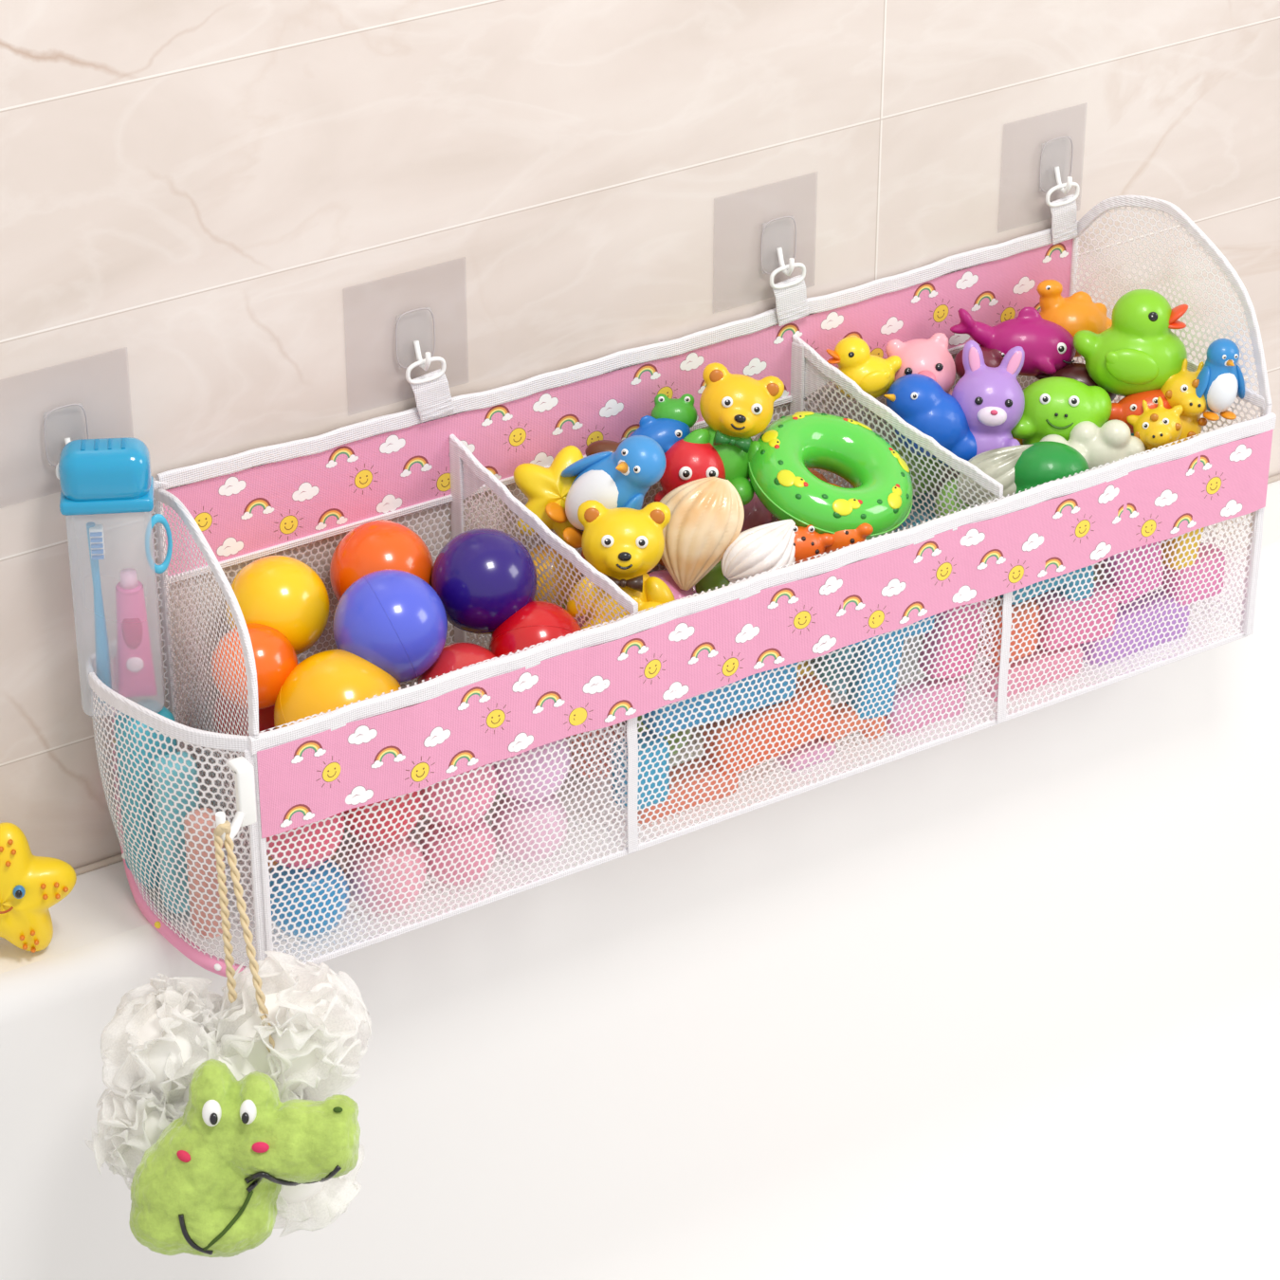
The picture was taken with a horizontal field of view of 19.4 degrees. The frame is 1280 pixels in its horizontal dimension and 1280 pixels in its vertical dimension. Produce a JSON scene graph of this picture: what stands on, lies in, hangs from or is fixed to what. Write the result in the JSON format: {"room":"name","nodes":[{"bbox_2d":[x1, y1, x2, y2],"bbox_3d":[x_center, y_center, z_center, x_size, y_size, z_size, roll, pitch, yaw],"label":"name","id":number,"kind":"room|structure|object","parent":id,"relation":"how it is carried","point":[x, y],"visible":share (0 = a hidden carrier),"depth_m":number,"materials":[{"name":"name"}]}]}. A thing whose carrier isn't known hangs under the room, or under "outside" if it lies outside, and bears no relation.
{"room":"bathroom","nodes":[
{"label":"bathroom","id":0,"kind":"room"},
{"bbox_2d":[0,0,1279,869],"bbox_3d":[0.152,-0.411,3.162,4.600,2.900,0.050,-18,35,-28],"label":"wall","id":1,"kind":"structure","parent":0,"point":[220,220],"depth_m":2.97,"materials":[{"name":"stone"}]},
{"bbox_2d":[395,308,435,370],"bbox_3d":[-0.179,-0.236,2.966,0.111,0.111,0.026,-18,35,-28],"label":"wall hook","id":2,"kind":"object","parent":1,"relation":"attached to","point":[426,365],"visible":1,"depth_m":2.97,"materials":[{"name":"grey"}]},
{"bbox_2d":[73,474,1279,876],"bbox_3d":[0.294,-0.053,3.437,4.300,0.006,0.006,-18,35,-28],"label":"trim","id":3,"kind":"structure","parent":1,"relation":"attached to","point":[118,858],"depth_m":3.03,"materials":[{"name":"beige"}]},
{"bbox_2d":[760,216,796,275],"bbox_3d":[0.112,-0.328,3.127,0.104,0.105,0.026,-18,35,-28],"label":"wall hook","id":4,"kind":"object","parent":1,"relation":"attached to","point":[789,271],"visible":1,"depth_m":3.14,"materials":[{"name":"grey"}]},
{"bbox_2d":[55,182,1276,977],"bbox_3d":[0.047,-0.070,3.092,1.054,0.387,0.230,-18,35,-28],"label":"storage basket","id":5,"kind":"object","parent":4,"relation":"hanging from","point":[310,490],"visible":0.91,"depth_m":3.04,"materials":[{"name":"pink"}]},
{"bbox_2d":[58,437,172,716],"bbox_3d":[-0.397,-0.048,2.864,0.081,0.232,0.044,-3,30,-5],"label":"case","id":6,"kind":"object","parent":5,"relation":"in","point":[100,475],"visible":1,"depth_m":2.80,"materials":[{"name":"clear plastic"}]},
{"bbox_2d":[86,521,111,703],"bbox_3d":[-0.415,-0.019,2.871,0.015,0.156,0.017,-3,30,-5],"label":"toothbrush","id":7,"kind":"object","parent":6,"relation":"in","point":[95,532],"visible":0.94,"depth_m":2.87,"materials":[{"name":"blue"}]},
{"bbox_2d":[115,567,157,696],"bbox_3d":[-0.392,-0.004,2.894,0.022,0.111,0.021,22,37,32],"label":"toothpaste tube","id":8,"kind":"object","parent":6,"relation":"in","point":[136,672],"visible":0.99,"depth_m":2.89,"materials":[{"name":"pink"}]},
{"bbox_2d":[113,698,177,889],"bbox_3d":[-0.388,0.123,2.965,0.042,0.160,0.040,-22,37,-32],"label":"shampoo bottle","id":9,"kind":"object","parent":5,"relation":"in","point":[154,705],"visible":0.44,"depth_m":2.94,"materials":[{"name":"teal"}]},
{"bbox_2d":[150,750,200,914],"bbox_3d":[-0.362,0.152,2.939,0.034,0.140,0.026,-14,33,-23],"label":"shampoo bottle","id":10,"kind":"object","parent":5,"relation":"in","point":[189,762],"visible":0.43,"depth_m":2.92,"materials":[{"name":"teal"}]},
{"bbox_2d":[183,807,228,938],"bbox_3d":[-0.338,0.182,2.917,0.026,0.110,0.030,-14,33,-23],"label":"shampoo bottle","id":11,"kind":"object","parent":5,"relation":"in","point":[195,838],"visible":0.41,"depth_m":2.90,"materials":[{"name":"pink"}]},
{"bbox_2d":[215,755,256,841],"bbox_3d":[-0.299,0.122,2.774,0.021,0.051,0.056,4,31,6],"label":"hook","id":12,"kind":"object","parent":5,"relation":"attached to","point":[246,814],"visible":1,"depth_m":2.78,"materials":[{"name":"white"}]},
{"bbox_2d":[85,820,371,1257],"bbox_3d":[-0.305,0.310,2.760,0.220,0.314,0.213,-4,31,-6],"label":"sponge","id":13,"kind":"object","parent":12,"relation":"hanging from","point":[228,1118],"visible":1,"depth_m":2.77,"materials":[{"name":"white fabric"}]},
{"bbox_2d":[213,694,274,753],"bbox_3d":[-0.310,0.061,3.007,0.066,0.066,0.066,-2,30,-4],"label":"ball","id":14,"kind":"object","parent":5,"relation":"in","point":[266,715],"visible":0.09,"depth_m":2.98,"materials":[{"name":"red"}]},
{"bbox_2d":[210,622,297,709],"bbox_3d":[-0.301,0.021,2.924,0.068,0.068,0.068,-4,31,-7],"label":"ball","id":15,"kind":"object","parent":5,"relation":"in","point":[275,656],"visible":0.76,"depth_m":2.90,"materials":[{"name":"orange"}]},
{"bbox_2d":[225,555,329,655],"bbox_3d":[-0.286,-0.026,2.956,0.082,0.082,0.082,-5,31,-8],"label":"ball","id":16,"kind":"object","parent":5,"relation":"in","point":[283,594],"visible":0.74,"depth_m":2.92,"materials":[{"name":"yellow"}]},
{"bbox_2d":[266,812,344,869],"bbox_3d":[-0.263,0.143,2.900,0.068,0.068,0.068,-4,31,-7],"label":"ball","id":17,"kind":"object","parent":5,"relation":"in","point":[296,850],"visible":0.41,"depth_m":2.88,"materials":[{"name":"red"}]},
{"bbox_2d":[269,859,350,937],"bbox_3d":[-0.262,0.200,2.934,0.068,0.068,0.068,-7,31,-12],"label":"ball","id":18,"kind":"object","parent":5,"relation":"in","point":[280,868],"visible":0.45,"depth_m":2.91,"materials":[{"name":"blue"}]},
{"bbox_2d":[274,648,402,729],"bbox_3d":[-0.234,0.059,2.918,0.104,0.104,0.104,-6,31,-11],"label":"ball","id":19,"kind":"object","parent":5,"relation":"in","point":[324,681],"visible":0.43,"depth_m":2.88,"materials":[{"name":"yellow"}]},
{"bbox_2d":[329,520,433,601],"bbox_3d":[-0.207,-0.054,3.002,0.084,0.084,0.084,-3,31,-6],"label":"ball","id":20,"kind":"object","parent":5,"relation":"in","point":[376,545],"visible":0.61,"depth_m":2.97,"materials":[{"name":"orange"}]},
{"bbox_2d":[343,791,421,845],"bbox_3d":[-0.204,0.128,2.932,0.066,0.066,0.066,-4,31,-7],"label":"ball","id":21,"kind":"object","parent":5,"relation":"in","point":[414,794],"visible":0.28,"depth_m":2.91,"materials":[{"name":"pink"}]},
{"bbox_2d":[343,836,426,913],"bbox_3d":[-0.202,0.184,2.966,0.066,0.066,0.066,-2,30,-4],"label":"ball","id":22,"kind":"object","parent":5,"relation":"in","point":[412,843],"visible":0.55,"depth_m":2.94,"materials":[{"name":"pink"}]},
{"bbox_2d":[332,568,447,683],"bbox_3d":[-0.196,-0.010,2.931,0.090,0.090,0.090,-2,30,-4],"label":"ball","id":23,"kind":"object","parent":5,"relation":"in","point":[395,621],"visible":0.87,"depth_m":2.90,"materials":[{"name":"blue plastic"}]},
{"bbox_2d":[416,641,496,684],"bbox_3d":[-0.140,0.039,2.960,0.074,0.074,0.074,-2,30,-4],"label":"ball","id":24,"kind":"object","parent":5,"relation":"in","point":[454,656],"visible":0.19,"depth_m":2.94,"materials":[{"name":"red"}]},
{"bbox_2d":[419,817,496,886],"bbox_3d":[-0.146,0.166,2.998,0.062,0.062,0.062,-3,31,-6],"label":"ball","id":25,"kind":"object","parent":5,"relation":"in","point":[435,832],"visible":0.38,"depth_m":2.97,"materials":[{"name":"pink"}]},
{"bbox_2d":[420,762,497,826],"bbox_3d":[-0.146,0.114,2.966,0.068,0.068,0.068,24,38,35],"label":"ball","id":26,"kind":"object","parent":5,"relation":"in","point":[479,772],"visible":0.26,"depth_m":2.94,"materials":[{"name":"pink"}]},
{"bbox_2d":[430,528,537,634],"bbox_3d":[-0.125,-0.047,2.990,0.085,0.085,0.085,-5,31,-8],"label":"ball","id":27,"kind":"object","parent":5,"relation":"in","point":[482,577],"visible":0.95,"depth_m":2.96,"materials":[{"name":"purple plastic"}]},
{"bbox_2d":[491,793,567,861],"bbox_3d":[-0.089,0.149,3.029,0.062,0.062,0.062,-3,31,-6],"label":"ball","id":28,"kind":"object","parent":5,"relation":"in","point":[552,796],"visible":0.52,"depth_m":3.01,"materials":[{"name":"pink"}]},
{"bbox_2d":[493,738,570,801],"bbox_3d":[-0.089,0.096,2.998,0.068,0.068,0.068,-5,31,-9],"label":"ball","id":29,"kind":"object","parent":5,"relation":"in","point":[557,746],"visible":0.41,"depth_m":2.97,"materials":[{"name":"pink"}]},
{"bbox_2d":[489,600,581,658],"bbox_3d":[-0.082,0.007,2.987,0.077,0.077,0.077,-5,31,-9],"label":"ball","id":30,"kind":"object","parent":5,"relation":"in","point":[539,621],"visible":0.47,"depth_m":2.96,"materials":[{"name":"red"}]},
{"bbox_2d":[513,445,583,548],"bbox_3d":[-0.062,-0.117,3.070,0.081,0.076,0.050,-4,31,-6],"label":"toy","id":31,"kind":"object","parent":5,"relation":"in","point":[541,485],"visible":0.62,"depth_m":3.06,"materials":[{"name":"yellow"}]},
{"bbox_2d":[528,544,582,606],"bbox_3d":[-0.076,-0.053,3.107,0.055,0.055,0.055,-5,31,-8],"label":"ball","id":32,"kind":"object","parent":5,"relation":"in","point":[541,545],"visible":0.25,"depth_m":3.08,"materials":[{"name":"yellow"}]},
{"bbox_2d":[566,723,625,779],"bbox_3d":[-0.037,0.089,3.118,0.055,0.055,0.055,-6,31,-10],"label":"ball","id":33,"kind":"object","parent":5,"relation":"in","point":[605,764],"visible":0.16,"depth_m":3.10,"materials":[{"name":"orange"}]},
{"bbox_2d":[545,435,666,548],"bbox_3d":[-0.028,-0.124,3.038,0.098,0.094,0.059,3,30,4],"label":"toy","id":34,"kind":"object","parent":5,"relation":"in","point":[622,478],"visible":0.85,"depth_m":3.02,"materials":[{"name":"blue"}]},
{"bbox_2d":[566,499,675,630],"bbox_3d":[-0.015,-0.050,3.008,0.088,0.117,0.082,-1,30,-2],"label":"toy","id":35,"kind":"object","parent":5,"relation":"in","point":[623,544],"visible":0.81,"depth_m":2.99,"materials":[{"name":"yellow"}]},
{"bbox_2d":[611,730,669,809],"bbox_3d":[0.000,0.107,3.057,0.044,0.060,0.030,-18,35,-28],"label":"foam block","id":36,"kind":"object","parent":5,"relation":"in","point":[644,745],"visible":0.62,"depth_m":3.04,"materials":[{"name":"teal"}]},
{"bbox_2d":[629,415,690,453],"bbox_3d":[0.003,-0.166,3.109,0.078,0.042,0.036,-3,31,-6],"label":"toy","id":37,"kind":"object","parent":5,"relation":"in","point":[666,431],"visible":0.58,"depth_m":3.10,"materials":[{"name":"blue"}]},
{"bbox_2d":[637,715,693,756],"bbox_3d":[0.017,0.072,3.148,0.055,0.055,0.055,25,38,36],"label":"ball","id":38,"kind":"object","parent":5,"relation":"in","point":[639,718],"visible":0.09,"depth_m":3.13,"materials":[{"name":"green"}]},
{"label":"ball","id":39,"kind":"object","parent":38,"relation":"on","visible":0},
{"bbox_2d":[647,569,694,600],"bbox_3d":[0.019,-0.030,3.084,0.055,0.055,0.055,-7,31,-12],"label":"ball","id":40,"kind":"object","parent":39,"relation":"on","point":[665,576],"visible":0.15,"depth_m":3.06,"materials":[{"name":"pink"}]},
{"bbox_2d":[659,476,744,590],"bbox_3d":[0.047,-0.089,3.055,0.076,0.087,0.051,-4,31,-8],"label":"toy","id":41,"kind":"object","parent":40,"relation":"on","point":[707,514],"visible":0.87,"depth_m":3.04,"materials":[{"name":"plastic"}]},
{"bbox_2d":[651,393,697,428],"bbox_3d":[0.029,-0.189,3.118,0.039,0.032,0.028,-1,30,-2],"label":"toy","id":42,"kind":"object","parent":5,"relation":"in","point":[682,409],"visible":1,"depth_m":3.11,"materials":[{"name":"green"}]},
{"bbox_2d":[637,755,738,823],"bbox_3d":[0.034,0.123,3.096,0.100,0.030,0.034,-18,35,-28],"label":"foam block","id":43,"kind":"object","parent":5,"relation":"on","point":[700,764],"visible":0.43,"depth_m":3.09,"materials":[{"name":"orange"}]},
{"bbox_2d":[654,438,725,501],"bbox_3d":[0.044,-0.131,3.103,0.060,0.069,0.065,-6,31,-10],"label":"toy","id":44,"kind":"object","parent":5,"relation":"in","point":[686,462],"visible":0.44,"depth_m":3.08,"materials":[{"name":"red"}]},
{"bbox_2d":[642,662,797,735],"bbox_3d":[0.066,0.037,3.068,0.142,0.058,0.030,-18,35,-28],"label":"foam block","id":45,"kind":"object","parent":5,"relation":"in","point":[785,671],"visible":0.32,"depth_m":3.06,"materials":[{"name":"blue"}]},
{"bbox_2d":[683,362,784,505],"bbox_3d":[0.074,-0.170,3.102,0.070,0.112,0.088,17,34,26],"label":"toy","id":46,"kind":"object","parent":5,"relation":"in","point":[736,408],"visible":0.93,"depth_m":3.09,"materials":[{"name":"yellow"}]},
{"bbox_2d":[740,493,771,532],"bbox_3d":[0.086,-0.104,3.196,0.055,0.055,0.055,25,38,35],"label":"ball","id":47,"kind":"object","parent":5,"relation":"in","point":[756,514],"visible":0.15,"depth_m":3.17,"materials":[{"name":"pink"}]},
{"bbox_2d":[721,519,795,583],"bbox_3d":[0.098,-0.067,3.056,0.064,0.051,0.042,-4,31,-7],"label":"toy","id":48,"kind":"object","parent":5,"relation":"in","point":[756,550],"visible":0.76,"depth_m":3.04,"materials":[{"name":"plastic"}]},
{"bbox_2d":[701,674,832,776],"bbox_3d":[0.106,0.072,3.118,0.118,0.060,0.032,-18,35,-28],"label":"foam block","id":49,"kind":"object","parent":5,"relation":"in","point":[728,721],"visible":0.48,"depth_m":3.10,"materials":[{"name":"orange"}]},
{"bbox_2d":[776,737,835,770],"bbox_3d":[0.140,0.094,3.161,0.050,0.018,0.030,-18,35,-28],"label":"foam block","id":50,"kind":"object","parent":5,"relation":"on","point":[815,740],"visible":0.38,"depth_m":3.15,"materials":[{"name":"pink"}]},
{"bbox_2d":[792,524,834,564],"bbox_3d":[0.132,-0.079,3.070,0.056,0.039,0.032,-4,31,-6],"label":"toy","id":51,"kind":"object","parent":5,"relation":"in","point":[808,542],"visible":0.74,"depth_m":3.06,"materials":[{"name":"orange"}]},
{"bbox_2d":[748,411,913,540],"bbox_3d":[0.159,-0.135,3.119,0.138,0.080,0.143,6,31,10],"label":"toy","id":52,"kind":"object","parent":5,"relation":"in","point":[881,494],"visible":1,"depth_m":3.09,"materials":[{"name":"green plastic"}]},
{"bbox_2d":[759,423,783,454],"bbox_3d":[0.108,-0.167,3.104,0.018,0.011,0.039,4,31,7],"label":"print","id":53,"kind":"object","parent":52,"relation":"on","point":[771,439],"depth_m":3.10,"materials":[{"name":"yellow"}]},
{"bbox_2d":[773,459,808,499],"bbox_3d":[0.124,-0.131,3.071,0.027,0.012,0.036,12,41,-11],"label":"print","id":54,"kind":"object","parent":52,"relation":"on","point":[791,477],"depth_m":3.07,"materials":[{"name":"yellow"}]},
{"bbox_2d":[780,411,826,420],"bbox_3d":[0.137,-0.189,3.140,0.040,0.009,0.019,-18,35,-28],"label":"print","id":55,"kind":"object","parent":52,"relation":"on","point":[799,415],"depth_m":3.13,"materials":[{"name":"yellow"}]},
{"bbox_2d":[822,493,866,519],"bbox_3d":[0.167,-0.109,3.064,0.040,0.012,0.018,12,41,-11],"label":"print","id":56,"kind":"object","parent":52,"relation":"attached to","point":[834,506],"depth_m":3.06,"materials":[{"name":"yellow"}]},
{"bbox_2d":[841,416,880,438],"bbox_3d":[0.185,-0.179,3.151,0.034,0.012,0.026,12,41,-11],"label":"print","id":57,"kind":"object","parent":52,"relation":"on","point":[850,428],"depth_m":3.14,"materials":[{"name":"yellow"}]},
{"bbox_2d":[877,483,909,513],"bbox_3d":[0.210,-0.115,3.091,0.013,0.016,0.040,18,35,28],"label":"print","id":58,"kind":"object","parent":52,"relation":"attached to","point":[891,498],"depth_m":3.09,"materials":[{"name":"yellow"}]},
{"bbox_2d":[888,447,910,476],"bbox_3d":[0.217,-0.147,3.130,0.022,0.012,0.041,12,41,-11],"label":"print","id":59,"kind":"object","parent":52,"relation":"attached to","point":[897,466],"depth_m":3.12,"materials":[{"name":"yellow"}]},
{"bbox_2d":[814,646,854,694],"bbox_3d":[0.178,0.020,3.237,0.055,0.055,0.055,-4,31,-7],"label":"ball","id":60,"kind":"object","parent":5,"relation":"in","point":[844,674],"visible":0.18,"depth_m":3.21,"materials":[{"name":"teal"}]},
{"bbox_2d":[823,522,873,553],"bbox_3d":[0.163,-0.087,3.079,0.056,0.039,0.032,0,30,0],"label":"toy","id":61,"kind":"object","parent":5,"relation":"in","point":[843,538],"visible":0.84,"depth_m":3.07,"materials":[{"name":"orange"}]},
{"bbox_2d":[821,702,886,742],"bbox_3d":[0.178,0.062,3.168,0.065,0.056,0.026,-18,35,-28],"label":"foam letter","id":62,"kind":"object","parent":5,"relation":"in","point":[840,704],"visible":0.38,"depth_m":3.16,"materials":[{"name":"orange"}]},
{"bbox_2d":[825,336,901,399],"bbox_3d":[0.192,-0.233,3.200,0.058,0.056,0.044,11,32,18],"label":"toy","id":63,"kind":"object","parent":5,"relation":"in","point":[874,374],"visible":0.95,"depth_m":3.19,"materials":[{"name":"yellow"}]},
{"bbox_2d":[845,615,934,719],"bbox_3d":[0.204,0.010,3.154,0.100,0.118,0.026,-18,35,-28],"label":"foam letter","id":64,"kind":"object","parent":5,"relation":"in","point":[930,627],"visible":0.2,"depth_m":3.15,"materials":[{"name":"blue"}]},
{"bbox_2d":[895,493,936,531],"bbox_3d":[0.250,-0.103,3.318,0.055,0.055,0.055,-1,30,-1],"label":"ball","id":65,"kind":"object","parent":5,"relation":"in","point":[923,497],"visible":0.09,"depth_m":3.29,"materials":[{"name":"teal"}]},
{"bbox_2d":[891,440,945,495],"bbox_3d":[0.240,-0.154,3.281,0.055,0.055,0.055,-6,31,-11],"label":"ball","id":66,"kind":"object","parent":5,"relation":"in","point":[897,444],"visible":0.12,"depth_m":3.26,"materials":[{"name":"green"}]},
{"bbox_2d":[885,332,955,403],"bbox_3d":[0.243,-0.222,3.237,0.061,0.091,0.065,23,38,34],"label":"toy","id":67,"kind":"object","parent":5,"relation":"in","point":[931,357],"visible":0.56,"depth_m":3.21,"materials":[{"name":"pink"}]},
{"bbox_2d":[885,676,966,735],"bbox_3d":[0.242,0.054,3.210,0.080,0.036,0.030,-18,35,-28],"label":"foam block","id":68,"kind":"object","parent":5,"relation":"on","point":[924,679],"visible":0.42,"depth_m":3.20,"materials":[{"name":"pink"}]},
{"bbox_2d":[883,373,977,466],"bbox_3d":[0.252,-0.186,3.204,0.088,0.084,0.058,-1,30,-1],"label":"toy","id":69,"kind":"object","parent":5,"relation":"in","point":[920,400],"visible":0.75,"depth_m":3.18,"materials":[{"name":"blue"}]},
{"bbox_2d":[918,600,987,678],"bbox_3d":[0.267,-0.005,3.191,0.056,0.079,0.030,-18,35,-28],"label":"foam block","id":70,"kind":"object","parent":5,"relation":"in","point":[966,609],"visible":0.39,"depth_m":3.18,"materials":[{"name":"pink"}]},
{"bbox_2d":[934,476,971,518],"bbox_3d":[0.282,-0.115,3.229,0.055,0.055,0.055,-3,31,-6],"label":"ball","id":71,"kind":"object","parent":5,"relation":"in","point":[949,495],"visible":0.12,"depth_m":3.21,"materials":[{"name":"green"}]},
{"bbox_2d":[953,345,1005,378],"bbox_3d":[0.299,-0.241,3.264,0.050,0.037,0.035,-2,30,-4],"label":"toy","id":72,"kind":"object","parent":5,"relation":"in","point":[993,357],"visible":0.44,"depth_m":3.25,"materials":[{"name":"red"}]},
{"bbox_2d":[951,340,1024,473],"bbox_3d":[0.298,-0.194,3.212,0.066,0.120,0.063,-2,30,-3],"label":"toy","id":73,"kind":"object","parent":5,"relation":"in","point":[992,400],"visible":0.79,"depth_m":3.19,"materials":[{"name":"purple"}]},
{"bbox_2d":[956,444,1033,507],"bbox_3d":[0.305,-0.137,3.188,0.068,0.058,0.036,4,31,6],"label":"toy","id":74,"kind":"object","parent":5,"relation":"in","point":[998,464],"visible":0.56,"depth_m":3.18,"materials":[{"name":"plastic"}]},
{"bbox_2d":[979,599,1039,664],"bbox_3d":[0.319,-0.009,3.228,0.048,0.052,0.030,-18,35,-28],"label":"foam block","id":75,"kind":"object","parent":5,"relation":"in","point":[1015,609],"visible":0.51,"depth_m":3.21,"materials":[{"name":"orange"}]},
{"bbox_2d":[950,306,1076,376],"bbox_3d":[0.326,-0.263,3.270,0.110,0.065,0.052,4,31,6],"label":"toy","id":76,"kind":"object","parent":5,"relation":"in","point":[1048,347],"visible":0.91,"depth_m":3.25,"materials":[{"name":"pink"}]},
{"bbox_2d":[978,644,1082,701],"bbox_3d":[0.341,0.025,3.267,0.100,0.030,0.030,-18,35,-28],"label":"foam block","id":77,"kind":"object","parent":5,"relation":"on","point":[1013,665],"visible":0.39,"depth_m":3.25,"materials":[{"name":"pink"}]},
{"bbox_2d":[999,565,1094,604],"bbox_3d":[0.350,-0.062,3.220,0.094,0.082,0.026,-18,35,-28],"label":"foam letter","id":78,"kind":"object","parent":5,"relation":"in","point":[1074,576],"visible":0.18,"depth_m":3.22,"materials":[{"name":"teal"}]},
{"bbox_2d":[1014,440,1089,493],"bbox_3d":[0.347,-0.140,3.186,0.070,0.054,0.068,6,31,10],"label":"ball","id":79,"kind":"object","parent":5,"relation":"in","point":[1041,463],"visible":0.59,"depth_m":3.17,"materials":[{"name":"green"}]},
{"bbox_2d":[1036,279,1112,357],"bbox_3d":[0.383,-0.285,3.301,0.068,0.071,0.057,-22,37,-32],"label":"toy","id":80,"kind":"object","parent":5,"relation":"in","point":[1077,312],"visible":0.58,"depth_m":3.28,"materials":[{"name":"orange"}]},
{"bbox_2d":[1034,363,1116,401],"bbox_3d":[0.387,-0.224,3.280,0.086,0.041,0.042,0,30,0],"label":"toy","id":81,"kind":"object","parent":5,"relation":"in","point":[1078,372],"visible":0.33,"depth_m":3.27,"materials":[{"name":"red"}]},
{"bbox_2d":[1036,578,1119,650],"bbox_3d":[0.380,-0.022,3.265,0.081,0.056,0.030,-18,35,-28],"label":"foam block","id":82,"kind":"object","parent":5,"relation":"in","point":[1090,635],"visible":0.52,"depth_m":3.25,"materials":[{"name":"pink"}]},
{"bbox_2d":[1040,419,1145,469],"bbox_3d":[0.388,-0.161,3.219,0.092,0.063,0.044,3,30,5],"label":"toy","id":83,"kind":"object","parent":5,"relation":"in","point":[1113,441],"visible":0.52,"depth_m":3.20,"materials":[{"name":"beige"}]},
{"bbox_2d":[1073,289,1188,396],"bbox_3d":[0.429,-0.256,3.248,0.090,0.095,0.074,-17,34,-26],"label":"toy","id":84,"kind":"object","parent":5,"relation":"in","point":[1140,351],"visible":1,"depth_m":3.23,"materials":[{"name":"green plastic"}]},
{"bbox_2d":[1102,541,1162,603],"bbox_3d":[0.431,-0.071,3.274,0.058,0.074,0.030,-18,35,-28],"label":"foam block","id":85,"kind":"object","parent":5,"relation":"in","point":[1125,553],"visible":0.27,"depth_m":3.26,"materials":[{"name":"pink"}]},
{"bbox_2d":[1079,588,1189,665],"bbox_3d":[0.438,-0.013,3.317,0.110,0.044,0.030,-18,35,-28],"label":"foam block","id":86,"kind":"object","parent":5,"relation":"on","point":[1127,606],"visible":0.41,"depth_m":3.30,"materials":[{"name":"purple"}]},
{"bbox_2d":[1108,389,1171,433],"bbox_3d":[0.436,-0.201,3.250,0.074,0.044,0.039,-5,31,-9],"label":"toy","id":87,"kind":"object","parent":5,"relation":"in","point":[1131,404],"visible":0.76,"depth_m":3.24,"materials":[{"name":"orange"}]},
{"bbox_2d":[1126,396,1183,452],"bbox_3d":[0.448,-0.172,3.227,0.045,0.071,0.046,-11,32,-19],"label":"toy","id":88,"kind":"object","parent":5,"relation":"in","point":[1160,426],"visible":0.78,"depth_m":3.21,"materials":[{"name":"yellow"}]},
{"bbox_2d":[1161,527,1204,569],"bbox_3d":[0.485,-0.106,3.294,0.073,0.088,0.026,-18,35,-28],"label":"foam letter","id":89,"kind":"object","parent":5,"relation":"in","point":[1193,539],"visible":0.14,"depth_m":3.29,"materials":[{"name":"yellow"}]},
{"bbox_2d":[1160,358,1206,442],"bbox_3d":[0.474,-0.202,3.250,0.052,0.082,0.050,9,32,15],"label":"toy","id":90,"kind":"object","parent":5,"relation":"in","point":[1179,389],"visible":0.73,"depth_m":3.23,"materials":[{"name":"yellow"}]},
{"bbox_2d":[1162,542,1225,605],"bbox_3d":[0.492,-0.058,3.327,0.055,0.045,0.030,-18,35,-28],"label":"foam block","id":91,"kind":"object","parent":5,"relation":"in","point":[1210,545],"visible":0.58,"depth_m":3.31,"materials":[{"name":"pink"}]},
{"bbox_2d":[1195,338,1244,420],"bbox_3d":[0.501,-0.226,3.233,0.038,0.070,0.043,18,35,27],"label":"toy","id":92,"kind":"object","parent":5,"relation":"in","point":[1221,379],"visible":1,"depth_m":3.22,"materials":[{"name":"blue"}]},
{"label":"ball","id":93,"kind":"object","parent":5,"relation":"in","visible":0},
{"label":"ball","id":94,"kind":"object","parent":93,"relation":"on","visible":0},
{"bbox_3d":[0.386,-0.148,3.286,0.056,0.055,0.056,-27,56,-21],"label":"ball","id":95,"kind":"object","parent":94,"relation":"on","visible":0},
{"bbox_2d":[1010,376,1112,444],"bbox_3d":[0.362,-0.189,3.241,0.090,0.078,0.061,5,31,8],"label":"toy","id":96,"kind":"object","parent":95,"relation":"on","point":[1053,405],"visible":0.71,"depth_m":3.22,"materials":[{"name":"green"}]},
{"bbox_3d":[0.071,0.054,3.178,0.056,0.055,0.055,-41,8,-10],"label":"ball","id":97,"kind":"object","parent":5,"relation":"in","visible":0},
{"label":"ball","id":98,"kind":"object","parent":97,"relation":"on","visible":0},
{"bbox_2d":[694,560,730,594],"bbox_3d":[0.073,-0.048,3.114,0.055,0.055,0.055,-5,31,-9],"label":"ball","id":99,"kind":"object","parent":98,"relation":"on","point":[715,577],"visible":0.12,"depth_m":3.09,"materials":[{"name":"green"}]},
{"bbox_2d":[0,480,1279,1279],"bbox_3d":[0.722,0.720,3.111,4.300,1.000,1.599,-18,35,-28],"label":"bathtub","id":100,"kind":"object","parent":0,"point":[1000,1001],"visible":0.59,"depth_m":3.36,"materials":[{"name":"white ceramic"}]},
{"bbox_2d":[0,822,76,952],"bbox_3d":[-0.493,0.194,2.905,0.111,0.109,0.053,-2,30,-4],"label":"toy","id":101,"kind":"object","parent":100,"relation":"on","point":[30,885],"visible":1,"depth_m":2.89,"materials":[{"name":"yellow"}]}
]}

